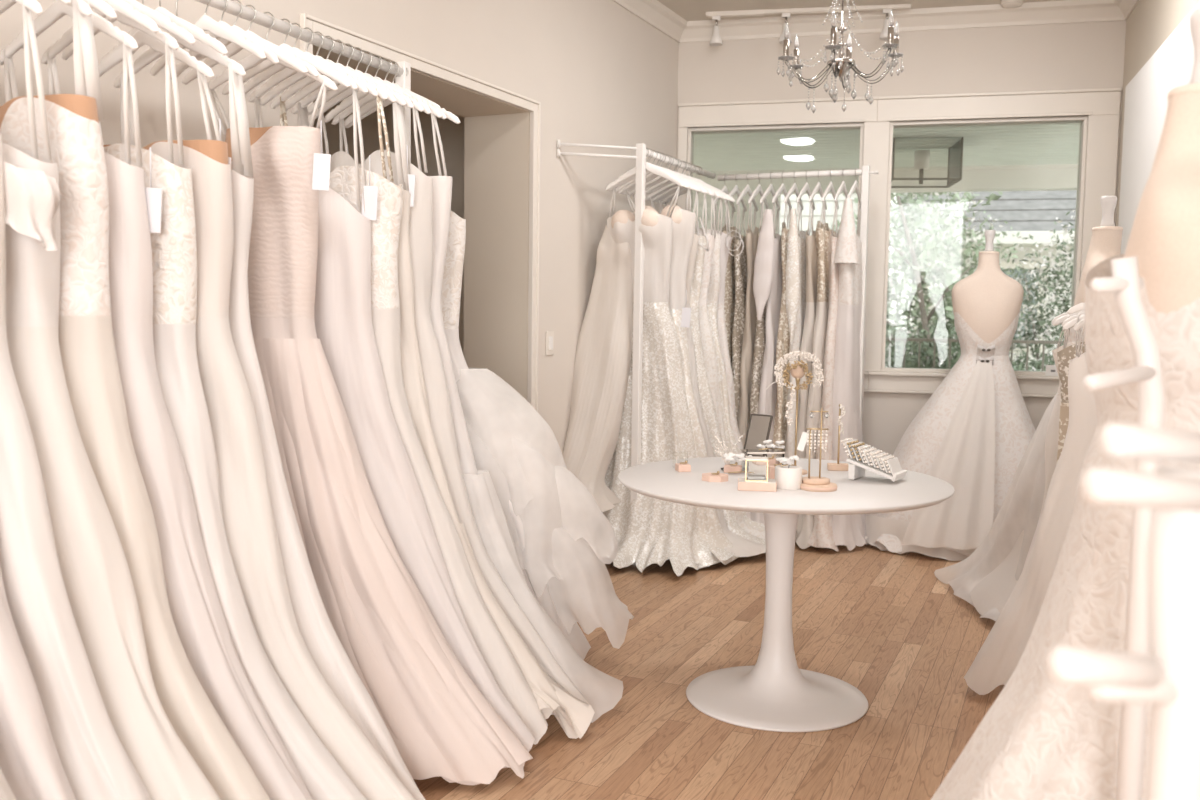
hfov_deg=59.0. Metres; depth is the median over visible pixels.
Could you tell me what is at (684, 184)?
clothes hanger
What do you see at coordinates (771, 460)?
block
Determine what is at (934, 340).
porch railing
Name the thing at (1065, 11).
trim
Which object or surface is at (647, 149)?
clothes hanger
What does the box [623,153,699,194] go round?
clothes hanger
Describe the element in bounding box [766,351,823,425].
beaded headpiece
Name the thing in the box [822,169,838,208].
clothes hanger
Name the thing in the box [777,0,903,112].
chandelier
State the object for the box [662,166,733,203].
clothes hanger
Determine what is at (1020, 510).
gown
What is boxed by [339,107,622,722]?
gown
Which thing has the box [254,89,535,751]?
gown
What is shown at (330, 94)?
clothes hanger
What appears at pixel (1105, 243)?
mannequin
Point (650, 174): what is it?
clothes hanger
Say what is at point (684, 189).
clothes hanger
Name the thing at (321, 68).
clothes hanger
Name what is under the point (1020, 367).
shrub
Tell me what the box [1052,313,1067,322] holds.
clothes hanger
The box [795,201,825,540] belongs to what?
gown
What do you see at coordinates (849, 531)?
gown
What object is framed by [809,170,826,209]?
clothes hanger
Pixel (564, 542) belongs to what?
gown
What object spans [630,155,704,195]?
clothes hanger
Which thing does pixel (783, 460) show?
comb
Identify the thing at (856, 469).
tray
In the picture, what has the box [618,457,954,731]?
table
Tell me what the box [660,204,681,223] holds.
cup
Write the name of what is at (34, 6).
clothes hanger
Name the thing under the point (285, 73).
clothes hanger
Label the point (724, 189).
clothes hanger
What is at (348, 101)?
clothes hanger
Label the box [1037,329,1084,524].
gown
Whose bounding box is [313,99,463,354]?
wall
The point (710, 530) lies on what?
gown
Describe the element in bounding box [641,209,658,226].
cup
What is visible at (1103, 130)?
trim
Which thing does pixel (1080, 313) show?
clothes hanger
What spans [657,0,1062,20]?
ceiling
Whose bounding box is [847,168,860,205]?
clothes hanger
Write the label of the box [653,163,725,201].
clothes hanger
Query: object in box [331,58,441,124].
clothes hanger
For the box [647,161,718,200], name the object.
clothes hanger
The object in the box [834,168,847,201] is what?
clothes hanger
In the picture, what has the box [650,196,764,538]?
gown
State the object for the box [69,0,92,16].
clothes hanger
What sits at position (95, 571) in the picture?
gown
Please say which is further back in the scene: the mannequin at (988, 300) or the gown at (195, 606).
the mannequin at (988, 300)
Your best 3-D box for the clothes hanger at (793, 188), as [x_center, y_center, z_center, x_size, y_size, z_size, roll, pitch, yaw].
[1.127,-1.224,6.140,0.013,0.208,0.440,3,5,24]
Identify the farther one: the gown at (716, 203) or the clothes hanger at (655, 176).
the gown at (716, 203)
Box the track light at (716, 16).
[706,4,910,45]
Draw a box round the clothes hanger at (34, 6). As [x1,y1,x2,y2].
[14,0,42,14]
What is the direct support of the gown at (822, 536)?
hanging from the clothes hanger at (842, 186)
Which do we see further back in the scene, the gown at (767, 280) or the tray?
the gown at (767, 280)
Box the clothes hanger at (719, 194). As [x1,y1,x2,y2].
[648,162,721,200]
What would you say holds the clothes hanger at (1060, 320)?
hanging from the rack
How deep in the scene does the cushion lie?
3.28 m
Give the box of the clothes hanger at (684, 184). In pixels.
[608,148,686,190]
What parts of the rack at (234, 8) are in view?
rail, post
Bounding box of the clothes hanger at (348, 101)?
[324,55,430,122]
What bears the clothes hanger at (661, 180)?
hanging from the rack at (641, 151)
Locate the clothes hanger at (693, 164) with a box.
[656,164,728,202]
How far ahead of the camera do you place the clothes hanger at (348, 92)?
3.48 m
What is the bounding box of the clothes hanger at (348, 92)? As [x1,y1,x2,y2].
[311,51,423,118]
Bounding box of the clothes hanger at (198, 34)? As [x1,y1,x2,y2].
[100,0,227,61]
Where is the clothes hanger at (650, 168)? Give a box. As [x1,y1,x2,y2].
[605,148,683,190]
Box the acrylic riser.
[741,449,784,471]
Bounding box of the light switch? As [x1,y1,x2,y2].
[546,331,553,354]
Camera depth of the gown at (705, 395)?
5.68 m
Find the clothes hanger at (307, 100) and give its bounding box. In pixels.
[291,43,405,113]
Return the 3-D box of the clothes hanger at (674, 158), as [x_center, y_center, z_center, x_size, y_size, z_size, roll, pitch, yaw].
[0.403,-1.201,5.721,0.440,0.208,0.013,3,5,28]
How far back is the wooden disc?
3.27 m
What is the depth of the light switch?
5.22 m
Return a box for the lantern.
[891,137,963,187]
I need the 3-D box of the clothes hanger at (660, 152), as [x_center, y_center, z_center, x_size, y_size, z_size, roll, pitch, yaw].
[0.306,-1.187,5.529,0.440,0.208,0.013,3,5,25]
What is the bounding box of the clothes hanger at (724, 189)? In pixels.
[714,173,735,211]
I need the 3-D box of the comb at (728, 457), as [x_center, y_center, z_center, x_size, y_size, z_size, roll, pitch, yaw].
[0.475,0.216,3.610,0.113,0.067,0.064,0,5,-6]
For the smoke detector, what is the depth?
5.90 m
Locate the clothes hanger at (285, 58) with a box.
[171,0,307,78]
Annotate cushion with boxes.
[748,474,764,479]
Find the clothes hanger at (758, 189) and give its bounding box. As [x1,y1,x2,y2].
[748,172,768,208]
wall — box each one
[0,0,678,453]
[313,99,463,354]
[676,20,1125,454]
[693,193,780,235]
[1116,0,1199,225]
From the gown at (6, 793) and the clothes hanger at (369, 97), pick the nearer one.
the gown at (6, 793)
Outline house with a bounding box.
[897,190,1076,366]
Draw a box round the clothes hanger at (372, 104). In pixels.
[344,61,446,127]
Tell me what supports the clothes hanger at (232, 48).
hanging from the rack at (234, 8)
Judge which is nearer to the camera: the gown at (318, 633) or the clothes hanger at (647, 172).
the gown at (318, 633)
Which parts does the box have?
lid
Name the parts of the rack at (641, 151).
post, rail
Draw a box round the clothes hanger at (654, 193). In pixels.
[645,161,717,199]
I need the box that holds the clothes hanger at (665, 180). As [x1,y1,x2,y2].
[645,158,711,194]
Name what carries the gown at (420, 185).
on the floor
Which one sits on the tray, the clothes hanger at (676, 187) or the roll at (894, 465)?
the roll at (894, 465)
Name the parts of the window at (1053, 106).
sill, glass pane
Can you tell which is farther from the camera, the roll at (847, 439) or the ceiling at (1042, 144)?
the ceiling at (1042, 144)
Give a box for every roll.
[840,438,856,458]
[846,440,862,460]
[852,443,867,462]
[858,445,874,465]
[864,448,879,467]
[870,450,885,469]
[876,453,892,472]
[882,455,902,474]
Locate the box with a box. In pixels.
[745,456,767,481]
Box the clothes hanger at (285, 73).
[249,27,367,102]
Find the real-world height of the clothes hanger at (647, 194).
0.208 m
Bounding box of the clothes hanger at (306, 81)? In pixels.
[271,36,387,108]
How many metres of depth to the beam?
8.29 m
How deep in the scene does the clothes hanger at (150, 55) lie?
2.70 m
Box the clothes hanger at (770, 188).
[760,171,779,210]
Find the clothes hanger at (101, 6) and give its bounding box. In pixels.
[0,0,116,19]
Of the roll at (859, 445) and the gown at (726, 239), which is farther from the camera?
the gown at (726, 239)
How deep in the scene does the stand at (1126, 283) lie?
1.50 m
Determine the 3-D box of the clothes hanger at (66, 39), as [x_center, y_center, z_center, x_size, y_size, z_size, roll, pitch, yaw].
[-1.170,-0.942,2.515,0.440,0.251,0.013,3,5,23]
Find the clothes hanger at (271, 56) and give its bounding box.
[171,0,278,79]
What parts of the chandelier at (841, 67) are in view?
bulb, bulb, arm, arm, bulb, arm, lamp shade, stem, bulb, arm, arm, bulb, bulb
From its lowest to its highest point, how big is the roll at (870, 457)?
0.056 m
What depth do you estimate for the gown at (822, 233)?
5.91 m
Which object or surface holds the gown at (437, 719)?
on the floor
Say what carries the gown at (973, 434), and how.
on the mannequin at (988, 300)
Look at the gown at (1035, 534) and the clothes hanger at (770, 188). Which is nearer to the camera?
the gown at (1035, 534)
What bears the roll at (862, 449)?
on the tray
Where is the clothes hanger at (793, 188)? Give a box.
[784,171,802,209]
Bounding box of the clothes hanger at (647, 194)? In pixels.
[645,159,713,196]
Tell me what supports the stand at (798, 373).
on the table
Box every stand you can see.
[790,363,807,474]
[1045,423,1199,799]
[1083,256,1164,799]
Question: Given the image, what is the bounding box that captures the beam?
[693,164,1077,193]
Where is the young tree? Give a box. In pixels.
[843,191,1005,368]
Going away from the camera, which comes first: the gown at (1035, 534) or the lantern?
the gown at (1035, 534)
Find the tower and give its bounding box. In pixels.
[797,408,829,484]
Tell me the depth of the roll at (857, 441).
3.50 m
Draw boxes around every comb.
[723,453,753,472]
[757,440,784,449]
[776,455,798,466]
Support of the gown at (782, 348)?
hanging from the clothes hanger at (793, 188)
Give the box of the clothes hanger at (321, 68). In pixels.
[222,19,350,94]
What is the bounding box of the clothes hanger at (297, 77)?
[260,32,377,105]
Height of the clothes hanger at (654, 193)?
0.208 m
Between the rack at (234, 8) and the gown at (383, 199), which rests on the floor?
the rack at (234, 8)
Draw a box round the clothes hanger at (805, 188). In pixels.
[797,170,814,209]
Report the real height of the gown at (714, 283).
1.925 m
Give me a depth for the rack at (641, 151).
5.37 m
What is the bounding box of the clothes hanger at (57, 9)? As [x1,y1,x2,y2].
[0,0,137,64]
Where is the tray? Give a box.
[847,457,906,481]
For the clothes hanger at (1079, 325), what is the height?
0.238 m
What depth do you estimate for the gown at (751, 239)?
6.11 m
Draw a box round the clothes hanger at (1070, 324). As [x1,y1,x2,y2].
[1062,315,1084,329]
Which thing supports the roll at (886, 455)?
on the tray
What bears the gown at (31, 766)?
hanging from the clothes hanger
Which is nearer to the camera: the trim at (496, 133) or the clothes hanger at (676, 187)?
the trim at (496, 133)
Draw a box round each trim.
[300,13,540,411]
[313,45,529,399]
[612,0,686,42]
[677,114,1119,370]
[678,0,1123,42]
[1114,0,1139,19]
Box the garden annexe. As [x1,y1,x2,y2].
[780,193,857,235]
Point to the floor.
(869, 618)
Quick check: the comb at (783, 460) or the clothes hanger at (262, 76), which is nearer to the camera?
the clothes hanger at (262, 76)
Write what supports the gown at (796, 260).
hanging from the clothes hanger at (805, 188)
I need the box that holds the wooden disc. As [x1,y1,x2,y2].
[800,482,836,491]
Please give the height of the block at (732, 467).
0.035 m
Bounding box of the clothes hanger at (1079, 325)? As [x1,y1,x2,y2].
[1073,318,1084,330]
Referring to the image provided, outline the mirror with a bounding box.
[743,414,772,456]
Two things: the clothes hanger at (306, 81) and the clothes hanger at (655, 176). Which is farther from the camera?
the clothes hanger at (655, 176)
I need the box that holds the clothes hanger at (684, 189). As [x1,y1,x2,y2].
[661,165,731,202]
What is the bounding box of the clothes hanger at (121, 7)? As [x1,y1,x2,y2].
[22,0,158,48]
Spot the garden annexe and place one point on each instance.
(829, 212)
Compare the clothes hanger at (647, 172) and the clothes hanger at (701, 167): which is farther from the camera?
the clothes hanger at (701, 167)
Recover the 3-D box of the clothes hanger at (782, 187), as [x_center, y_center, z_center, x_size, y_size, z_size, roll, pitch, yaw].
[1.063,-1.228,6.168,0.013,0.208,0.440,3,5,24]
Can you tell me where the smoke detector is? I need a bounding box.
[1001,0,1022,7]
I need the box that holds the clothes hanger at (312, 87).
[285,40,396,110]
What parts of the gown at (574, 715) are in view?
ruffle trim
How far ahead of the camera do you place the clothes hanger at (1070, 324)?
3.60 m
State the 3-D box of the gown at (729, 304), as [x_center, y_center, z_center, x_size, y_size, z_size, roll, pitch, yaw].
[0.753,-0.192,6.342,0.215,1.922,0.664,3,5,22]
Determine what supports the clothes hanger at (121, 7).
hanging from the rack at (234, 8)
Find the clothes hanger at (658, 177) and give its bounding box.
[629,155,703,194]
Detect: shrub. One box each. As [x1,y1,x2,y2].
[885,311,960,368]
[1002,210,1074,370]
[1010,340,1058,370]
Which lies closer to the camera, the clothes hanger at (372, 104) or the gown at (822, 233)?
the clothes hanger at (372, 104)
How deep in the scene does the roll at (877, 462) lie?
3.46 m
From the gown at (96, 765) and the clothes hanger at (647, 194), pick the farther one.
the clothes hanger at (647, 194)
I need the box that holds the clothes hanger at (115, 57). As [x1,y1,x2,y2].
[98,0,213,77]
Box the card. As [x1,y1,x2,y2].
[1045,365,1057,375]
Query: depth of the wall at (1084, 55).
6.21 m
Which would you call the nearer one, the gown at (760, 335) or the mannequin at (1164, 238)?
the mannequin at (1164, 238)
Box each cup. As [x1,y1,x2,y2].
[611,209,634,227]
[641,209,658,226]
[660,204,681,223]
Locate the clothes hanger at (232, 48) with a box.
[182,5,318,84]
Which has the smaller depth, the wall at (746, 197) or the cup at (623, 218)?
the cup at (623, 218)
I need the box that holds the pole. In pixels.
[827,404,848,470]
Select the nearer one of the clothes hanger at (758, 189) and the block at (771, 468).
the block at (771, 468)
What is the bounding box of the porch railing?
[886,338,1063,370]
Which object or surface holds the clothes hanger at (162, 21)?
hanging from the rack at (234, 8)
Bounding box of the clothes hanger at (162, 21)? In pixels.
[61,0,195,59]
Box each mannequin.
[952,230,1023,342]
[1074,196,1122,305]
[1124,8,1199,313]
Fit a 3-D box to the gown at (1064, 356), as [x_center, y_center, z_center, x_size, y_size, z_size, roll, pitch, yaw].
[1.796,0.345,3.757,0.510,1.287,0.196,2,5,17]
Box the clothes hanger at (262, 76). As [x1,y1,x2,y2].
[244,23,357,93]
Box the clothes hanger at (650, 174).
[618,152,695,193]
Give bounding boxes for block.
[675,460,690,471]
[702,471,727,481]
[724,462,741,472]
[738,478,776,491]
[752,456,775,464]
[768,463,781,478]
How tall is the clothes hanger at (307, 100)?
0.208 m
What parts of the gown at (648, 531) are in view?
satin panel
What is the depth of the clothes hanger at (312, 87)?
3.36 m
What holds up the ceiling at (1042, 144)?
attached to the wall at (1084, 55)
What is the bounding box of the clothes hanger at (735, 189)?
[724,173,746,211]
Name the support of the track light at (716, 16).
attached to the ceiling at (689, 10)
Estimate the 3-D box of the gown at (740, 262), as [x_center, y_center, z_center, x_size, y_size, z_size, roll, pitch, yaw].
[0.829,-0.187,6.290,0.233,1.922,0.693,3,5,24]
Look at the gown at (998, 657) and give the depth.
3.50 m
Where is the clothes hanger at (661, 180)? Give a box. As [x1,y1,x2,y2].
[632,156,706,196]
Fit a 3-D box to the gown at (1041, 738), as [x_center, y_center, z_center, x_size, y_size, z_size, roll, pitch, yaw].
[0.803,0.437,1.884,0.669,1.392,0.689,1,5,0]
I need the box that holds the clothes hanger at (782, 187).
[772,171,791,208]
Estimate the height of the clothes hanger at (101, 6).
0.228 m
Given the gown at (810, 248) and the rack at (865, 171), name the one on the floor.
the rack at (865, 171)
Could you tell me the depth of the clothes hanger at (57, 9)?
2.41 m
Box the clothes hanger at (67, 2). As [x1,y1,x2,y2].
[59,0,70,4]
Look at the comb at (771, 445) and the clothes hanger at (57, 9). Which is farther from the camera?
the comb at (771, 445)
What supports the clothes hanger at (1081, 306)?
hanging from the rack
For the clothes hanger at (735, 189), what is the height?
0.208 m
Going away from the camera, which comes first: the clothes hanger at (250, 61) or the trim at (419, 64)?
the clothes hanger at (250, 61)
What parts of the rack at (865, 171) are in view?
rail, post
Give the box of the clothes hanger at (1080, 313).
[1061,311,1084,326]
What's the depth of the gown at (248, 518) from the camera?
2.54 m
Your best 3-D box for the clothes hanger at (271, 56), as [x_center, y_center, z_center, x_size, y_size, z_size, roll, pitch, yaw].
[-1.021,-0.990,2.862,0.440,0.208,0.014,4,5,32]
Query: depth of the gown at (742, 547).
5.58 m
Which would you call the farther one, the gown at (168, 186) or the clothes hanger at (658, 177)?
the clothes hanger at (658, 177)
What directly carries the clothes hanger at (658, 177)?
hanging from the rack at (641, 151)
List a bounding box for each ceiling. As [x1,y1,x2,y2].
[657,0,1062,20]
[694,123,1079,170]
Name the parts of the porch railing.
handrail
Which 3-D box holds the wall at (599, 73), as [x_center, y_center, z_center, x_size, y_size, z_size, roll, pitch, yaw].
[-1.942,-0.453,2.160,0.370,3.060,10.600,3,5,26]
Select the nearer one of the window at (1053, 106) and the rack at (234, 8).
the rack at (234, 8)
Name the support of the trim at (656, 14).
attached to the wall at (599, 73)
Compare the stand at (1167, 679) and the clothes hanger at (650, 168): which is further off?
the clothes hanger at (650, 168)
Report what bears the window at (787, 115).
in the wall at (1084, 55)
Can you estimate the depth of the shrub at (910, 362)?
10.03 m
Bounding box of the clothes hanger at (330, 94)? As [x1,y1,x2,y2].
[307,47,413,115]
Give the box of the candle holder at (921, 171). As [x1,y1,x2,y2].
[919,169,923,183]
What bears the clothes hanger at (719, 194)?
hanging from the rack at (641, 151)
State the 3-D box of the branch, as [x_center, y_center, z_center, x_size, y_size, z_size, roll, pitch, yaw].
[0.451,0.181,3.687,0.107,0.129,0.063,1,5,0]
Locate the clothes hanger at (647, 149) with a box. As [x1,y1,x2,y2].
[611,149,688,190]
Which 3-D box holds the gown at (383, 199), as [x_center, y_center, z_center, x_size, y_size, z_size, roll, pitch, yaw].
[-0.635,0.025,3.254,1.062,1.937,0.223,3,5,23]
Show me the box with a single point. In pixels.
(760, 478)
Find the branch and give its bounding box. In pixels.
[714,434,744,469]
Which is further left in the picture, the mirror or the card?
the mirror
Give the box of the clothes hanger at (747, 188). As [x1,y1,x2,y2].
[736,173,757,210]
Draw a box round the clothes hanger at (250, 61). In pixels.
[204,12,337,94]
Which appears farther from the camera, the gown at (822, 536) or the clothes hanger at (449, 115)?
the gown at (822, 536)
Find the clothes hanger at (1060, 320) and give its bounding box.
[1052,309,1084,325]
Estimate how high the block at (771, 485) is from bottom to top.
0.028 m
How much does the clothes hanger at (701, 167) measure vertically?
0.208 m
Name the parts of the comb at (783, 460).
petal flower, petal flower, petal flower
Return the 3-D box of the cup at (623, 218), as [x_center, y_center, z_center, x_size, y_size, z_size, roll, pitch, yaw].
[0.121,-0.909,5.434,0.128,0.134,0.125,3,5,26]
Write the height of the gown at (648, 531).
1.925 m
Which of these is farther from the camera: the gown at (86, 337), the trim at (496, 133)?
the trim at (496, 133)
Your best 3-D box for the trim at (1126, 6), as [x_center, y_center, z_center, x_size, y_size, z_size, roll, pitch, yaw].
[1.980,-1.943,2.939,0.080,0.105,6.250,2,5,17]
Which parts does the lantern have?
lamp shade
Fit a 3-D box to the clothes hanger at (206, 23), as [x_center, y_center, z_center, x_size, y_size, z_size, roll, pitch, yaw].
[-1.045,-0.985,2.807,0.440,0.208,0.013,3,5,30]
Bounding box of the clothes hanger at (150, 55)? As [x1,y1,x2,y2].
[114,0,245,87]
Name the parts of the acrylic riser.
leg, leg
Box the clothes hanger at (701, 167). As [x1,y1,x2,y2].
[664,167,734,204]
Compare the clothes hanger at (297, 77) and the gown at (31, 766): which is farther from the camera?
the clothes hanger at (297, 77)
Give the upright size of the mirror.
0.172 m
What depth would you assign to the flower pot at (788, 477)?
3.29 m
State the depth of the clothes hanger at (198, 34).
2.62 m
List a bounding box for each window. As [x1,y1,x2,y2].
[678,96,877,391]
[868,87,1121,396]
[1118,1,1199,254]
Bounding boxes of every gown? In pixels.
[0,0,269,799]
[0,134,152,799]
[0,567,75,799]
[0,768,15,799]
[2,0,220,799]
[4,34,312,799]
[47,35,366,799]
[99,64,414,799]
[120,61,425,799]
[207,78,532,784]
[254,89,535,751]
[280,88,547,744]
[298,94,594,738]
[319,101,588,714]
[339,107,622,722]
[441,211,633,659]
[562,186,734,575]
[625,188,737,564]
[634,191,765,566]
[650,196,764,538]
[659,198,764,531]
[666,200,750,519]
[689,194,765,552]
[713,203,733,229]
[722,209,744,361]
[731,202,755,419]
[737,202,767,447]
[750,201,790,523]
[750,202,778,413]
[771,202,801,456]
[784,201,813,541]
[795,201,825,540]
[796,200,837,548]
[807,201,838,550]
[832,199,868,550]
[865,312,1035,560]
[931,254,1199,799]
[934,327,1084,621]
[964,321,1096,694]
[970,530,1023,614]
[1023,314,1084,568]
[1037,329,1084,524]
[1056,315,1084,464]
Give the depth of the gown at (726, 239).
5.98 m
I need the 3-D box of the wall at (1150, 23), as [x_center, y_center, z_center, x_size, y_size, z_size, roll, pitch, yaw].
[2.094,-0.474,3.121,0.141,3.060,6.450,2,5,17]
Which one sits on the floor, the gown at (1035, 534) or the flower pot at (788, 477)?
the gown at (1035, 534)
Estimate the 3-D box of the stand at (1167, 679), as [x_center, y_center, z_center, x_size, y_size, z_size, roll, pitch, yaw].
[0.432,0.617,0.852,0.233,1.204,0.224,1,5,0]
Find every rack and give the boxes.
[195,0,410,162]
[557,140,715,564]
[717,165,877,426]
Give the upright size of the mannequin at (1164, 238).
1.763 m
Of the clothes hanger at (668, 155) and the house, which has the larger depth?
the house
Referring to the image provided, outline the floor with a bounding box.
[413,542,1004,799]
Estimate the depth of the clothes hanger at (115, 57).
2.60 m
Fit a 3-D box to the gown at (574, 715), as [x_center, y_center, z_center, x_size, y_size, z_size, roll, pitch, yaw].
[-0.561,0.024,3.324,1.184,1.944,0.277,3,5,21]
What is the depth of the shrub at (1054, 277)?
11.41 m
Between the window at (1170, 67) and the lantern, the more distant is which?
the lantern
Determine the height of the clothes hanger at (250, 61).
0.228 m
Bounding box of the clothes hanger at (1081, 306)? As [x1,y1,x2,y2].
[1066,303,1084,314]
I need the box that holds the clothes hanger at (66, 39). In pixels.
[41,8,178,63]
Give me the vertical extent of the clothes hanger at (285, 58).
0.208 m
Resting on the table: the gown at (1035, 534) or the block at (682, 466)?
the block at (682, 466)
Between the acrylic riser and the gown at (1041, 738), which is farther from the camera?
the acrylic riser
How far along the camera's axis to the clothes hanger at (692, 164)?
5.95 m
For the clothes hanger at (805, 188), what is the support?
hanging from the rack at (865, 171)
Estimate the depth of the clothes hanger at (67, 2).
2.17 m
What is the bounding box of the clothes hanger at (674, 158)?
[645,158,711,194]
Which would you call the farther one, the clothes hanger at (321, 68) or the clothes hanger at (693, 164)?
the clothes hanger at (693, 164)
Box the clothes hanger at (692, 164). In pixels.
[654,164,726,201]
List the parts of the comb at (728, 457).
petal flower, petal flower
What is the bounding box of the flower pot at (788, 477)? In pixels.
[775,465,801,489]
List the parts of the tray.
leg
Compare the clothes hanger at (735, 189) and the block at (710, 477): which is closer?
the block at (710, 477)
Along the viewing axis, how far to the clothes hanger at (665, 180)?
5.73 m
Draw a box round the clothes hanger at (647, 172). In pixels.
[616,150,692,191]
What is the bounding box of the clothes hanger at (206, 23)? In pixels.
[151,0,265,75]
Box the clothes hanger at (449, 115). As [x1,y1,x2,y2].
[346,67,459,128]
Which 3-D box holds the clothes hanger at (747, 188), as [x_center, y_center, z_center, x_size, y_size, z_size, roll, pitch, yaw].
[0.872,-1.237,6.253,0.013,0.208,0.440,3,5,24]
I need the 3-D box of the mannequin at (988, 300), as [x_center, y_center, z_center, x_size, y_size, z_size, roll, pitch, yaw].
[2.150,-0.058,5.949,0.320,1.775,0.320,-2,5,-32]
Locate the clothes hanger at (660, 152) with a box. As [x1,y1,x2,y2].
[621,152,697,193]

